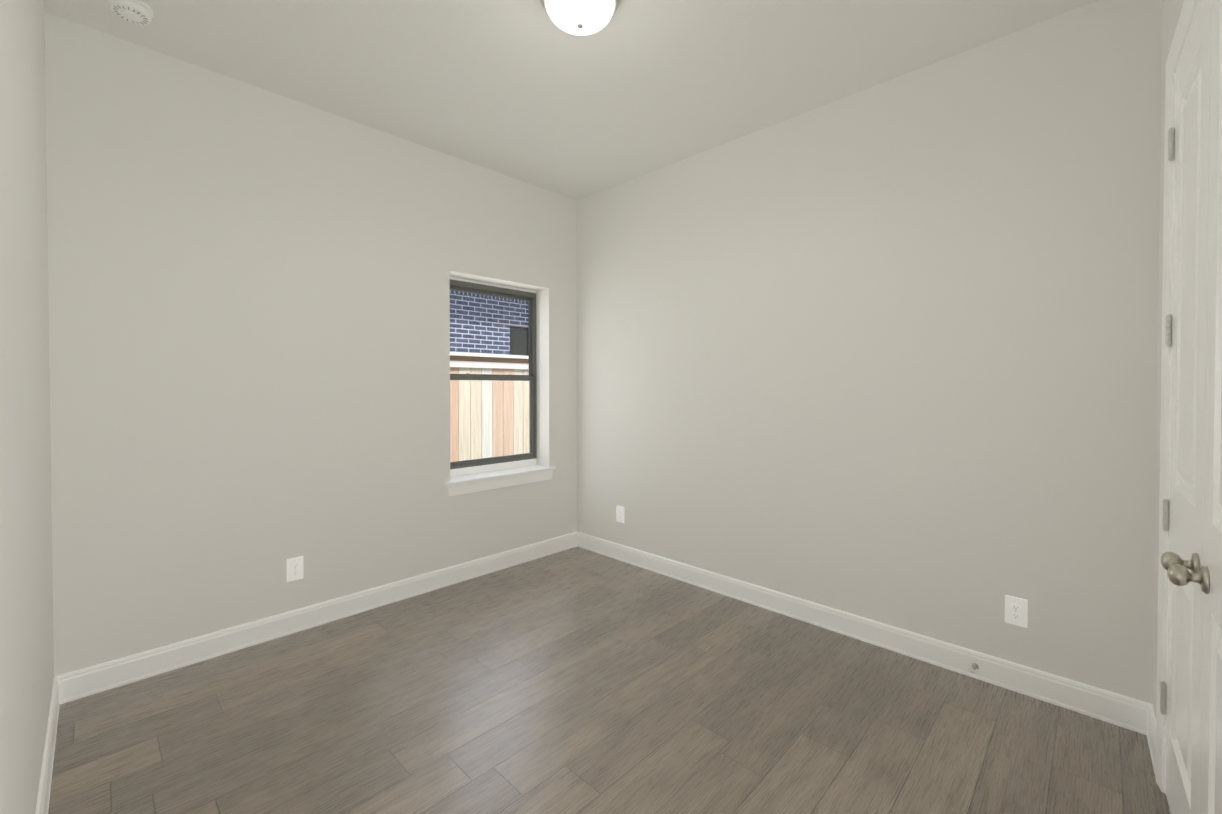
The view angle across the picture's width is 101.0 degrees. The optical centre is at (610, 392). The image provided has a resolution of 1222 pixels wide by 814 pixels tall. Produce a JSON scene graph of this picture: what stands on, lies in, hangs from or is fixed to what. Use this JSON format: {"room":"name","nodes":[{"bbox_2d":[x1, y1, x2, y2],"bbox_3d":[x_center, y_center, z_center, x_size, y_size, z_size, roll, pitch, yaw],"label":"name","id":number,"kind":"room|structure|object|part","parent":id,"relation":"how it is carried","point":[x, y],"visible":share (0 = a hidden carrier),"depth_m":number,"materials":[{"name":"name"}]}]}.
{"room":"empty bedroom","nodes":[
{"label":"empty bedroom","id":0,"kind":"room"},
{"bbox_2d":[0,0,53,813],"bbox_3d":[-0.923,-0.116,0.607,4.873,3.007,0.150,1,1,44],"label":"wall","id":1,"kind":"structure","parent":0,"point":[26,637],"depth_m":1.37,"materials":[{"name":"white paint"}]},
{"bbox_2d":[35,677,59,813],"bbox_3d":[-1.170,1.321,0.982,3.523,0.125,0.016,1,1,44],"label":"baseboard","id":2,"kind":"structure","parent":1,"relation":"attached to","point":[43,800],"depth_m":1.79,"materials":[{"name":"white"}]},
{"bbox_2d":[44,12,576,675],"bbox_3d":[-1.457,-0.152,3.373,0.250,3.007,3.372,1,1,44],"label":"wall","id":3,"kind":"structure","parent":0,"point":[248,288],"depth_m":2.71,"materials":[{"name":"white paint"}]},
{"bbox_2d":[287,556,302,581],"bbox_3d":[-1.793,1.000,2.857,0.009,0.125,0.080,1,1,44],"label":"electrical outlet","id":4,"kind":"object","parent":3,"relation":"attached to","point":[294,568],"visible":1,"depth_m":2.85,"materials":[{"name":"white plastic"}]},
{"bbox_2d":[54,532,576,703],"bbox_3d":[-1.361,1.290,3.300,0.016,0.125,3.072,1,1,44],"label":"baseboard","id":5,"kind":"structure","parent":3,"relation":"attached to","point":[90,680],"depth_m":2.79,"materials":[{"name":"white"}]},
{"bbox_2d":[449,279,536,468],"bbox_3d":[-0.970,-0.139,3.992,0.075,1.404,0.886,1,1,44],"label":"window","id":6,"kind":"structure","parent":3,"relation":"in","point":[485,290],"depth_m":4.09,"materials":[{"name":"glass"}]},
{"bbox_2d":[445,458,555,496],"bbox_3d":[-0.899,0.642,3.934,0.282,0.156,0.976,1,1,44],"label":"window sill","id":7,"kind":"structure","parent":3,"relation":"attached to","point":[465,480],"depth_m":3.87,"materials":[{"name":"white"}]},
{"bbox_2d":[43,0,1096,199],"bbox_3d":[0.200,-1.694,1.741,4.873,0.120,3.872,1,1,44],"label":"ceiling","id":8,"kind":"structure","parent":0,"point":[529,92],"depth_m":2.49,"materials":[{"name":"white paint"}]},
{"bbox_2d":[107,0,153,24],"bbox_3d":[-2.031,-1.615,2.128,0.146,0.049,0.146,1,1,44],"label":"smoke detector","id":9,"kind":"object","parent":8,"relation":"attached to","point":[138,12],"visible":1,"depth_m":2.11,"materials":[{"name":"white plastic"}]},
{"bbox_2d":[540,0,620,35],"bbox_3d":[-0.127,-1.569,2.067,0.337,0.140,0.337,1,1,44],"label":"ceiling light","id":10,"kind":"object","parent":8,"relation":"attached to","point":[616,3],"depth_m":2.04,"materials":[{"name":"white glass"}]},
{"bbox_3d":[-0.127,-1.550,2.067,0.283,0.103,0.283,1,1,44],"label":"ceiling light shade","id":11,"kind":"part","parent":10,"relation":"part of","materials":[{"name":"white glass"}]},
{"bbox_2d":[48,547,1170,813],"bbox_3d":[0.200,1.403,1.782,4.873,0.060,3.872,1,1,44],"label":"floor","id":12,"kind":"structure","parent":0,"point":[576,681],"depth_m":2.08,"materials":[{"name":"brown wood"}]},
{"bbox_2d":[577,0,1161,703],"bbox_3d":[1.323,-0.146,2.916,4.873,3.007,0.150,1,1,44],"label":"wall","id":13,"kind":"structure","parent":0,"point":[885,352],"depth_m":2.57,"materials":[{"name":"white paint"}]},
{"bbox_2d":[616,506,623,522],"bbox_3d":[0.074,0.975,4.036,0.080,0.125,0.009,1,1,44],"label":"electrical outlet","id":14,"kind":"object","parent":13,"relation":"attached to","point":[619,513],"visible":1,"depth_m":4.04,"materials":[{"name":"white plastic"}]},
{"bbox_2d":[577,531,1150,734],"bbox_3d":[0.928,1.291,3.204,3.432,0.125,0.016,1,1,44],"label":"baseboard","id":15,"kind":"structure","parent":13,"relation":"attached to","point":[1126,712],"depth_m":2.59,"materials":[{"name":"white"}]},
{"bbox_2d":[971,663,978,673],"bbox_3d":[1.716,1.307,2.380,0.026,0.026,0.072,1,1,44],"label":"door stop","id":16,"kind":"object","parent":15,"relation":"attached to","point":[974,665],"visible":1,"depth_m":2.39,"materials":[{"name":"silver metal"}]},
{"bbox_2d":[1005,595,1027,627],"bbox_3d":[1.854,1.001,2.304,0.080,0.125,0.009,1,1,44],"label":"electrical outlet","id":17,"kind":"object","parent":13,"relation":"attached to","point":[1015,611],"visible":1,"depth_m":2.30,"materials":[{"name":"white plastic"}]},
{"bbox_2d":[1152,0,1183,716],"bbox_3d":[1.169,-0.118,0.821,0.120,3.007,3.672,1,1,43],"label":"wall","id":18,"kind":"structure","parent":0,"point":[1171,10],"depth_m":1.94,"materials":[{"name":"white paint"}]},
{"bbox_2d":[1146,704,1155,772],"bbox_3d":[2.050,1.308,1.901,0.016,0.125,0.318,1,1,42],"label":"baseboard","id":19,"kind":"structure","parent":18,"relation":"attached to","point":[1151,729],"depth_m":1.91,"materials":[{"name":"white"}]},
{"bbox_2d":[1155,0,1199,793],"bbox_3d":[1.533,0.120,1.234,0.137,2.520,1.336,1,1,43],"label":"trim","id":20,"kind":"structure","parent":18,"relation":"attached to","point":[1184,24],"depth_m":1.72,"materials":[{"name":"white"}]},
{"bbox_2d":[1160,0,1210,813],"bbox_3d":[1.687,0.150,1.500,0.102,2.428,0.596,1,1,43],"label":"closet door","id":21,"kind":"structure","parent":18,"relation":"in","point":[1185,327],"depth_m":1.46,"materials":[{"name":"white"}]},
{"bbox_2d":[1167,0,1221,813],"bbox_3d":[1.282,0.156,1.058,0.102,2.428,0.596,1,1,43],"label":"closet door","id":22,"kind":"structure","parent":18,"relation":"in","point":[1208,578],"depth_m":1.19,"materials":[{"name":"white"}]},
{"bbox_3d":[-2.796,1.471,9.531,10.227,0.100,34.000,1,1,44],"label":"ground","id":23,"kind":"structure","parent":0,"visible":0},
{"bbox_2d":[450,293,528,354],"bbox_3d":[-2.050,0.024,7.391,0.200,2.850,20.000,1,1,44],"label":"brick wall","id":24,"kind":"structure","parent":23,"relation":"on","point":[487,313],"depth_m":7.41,"materials":[{"name":"blue brick"}]},
{"bbox_2d":[450,290,527,303],"bbox_3d":[-2.049,-1.504,7.370,0.202,0.205,20.000,1,1,44],"label":"string course","id":25,"kind":"object","parent":24,"relation":"on","point":[486,296],"depth_m":7.45,"materials":[{"name":"brick"}]},
{"bbox_2d":[505,325,528,355],"bbox_3d":[-1.299,-0.352,8.155,0.204,1.382,1.150,1,1,44],"label":"window","id":26,"kind":"structure","parent":24,"relation":"in","point":[518,334],"depth_m":7.97,"materials":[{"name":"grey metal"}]},
{"bbox_2d":[450,352,528,461],"bbox_3d":[-1.265,0.510,5.976,0.193,1.914,15.058,1,1,44],"label":"fence","id":27,"kind":"object","parent":23,"relation":"on","point":[503,408],"depth_m":5.76,"materials":[{"name":"brown wood"}]}
]}

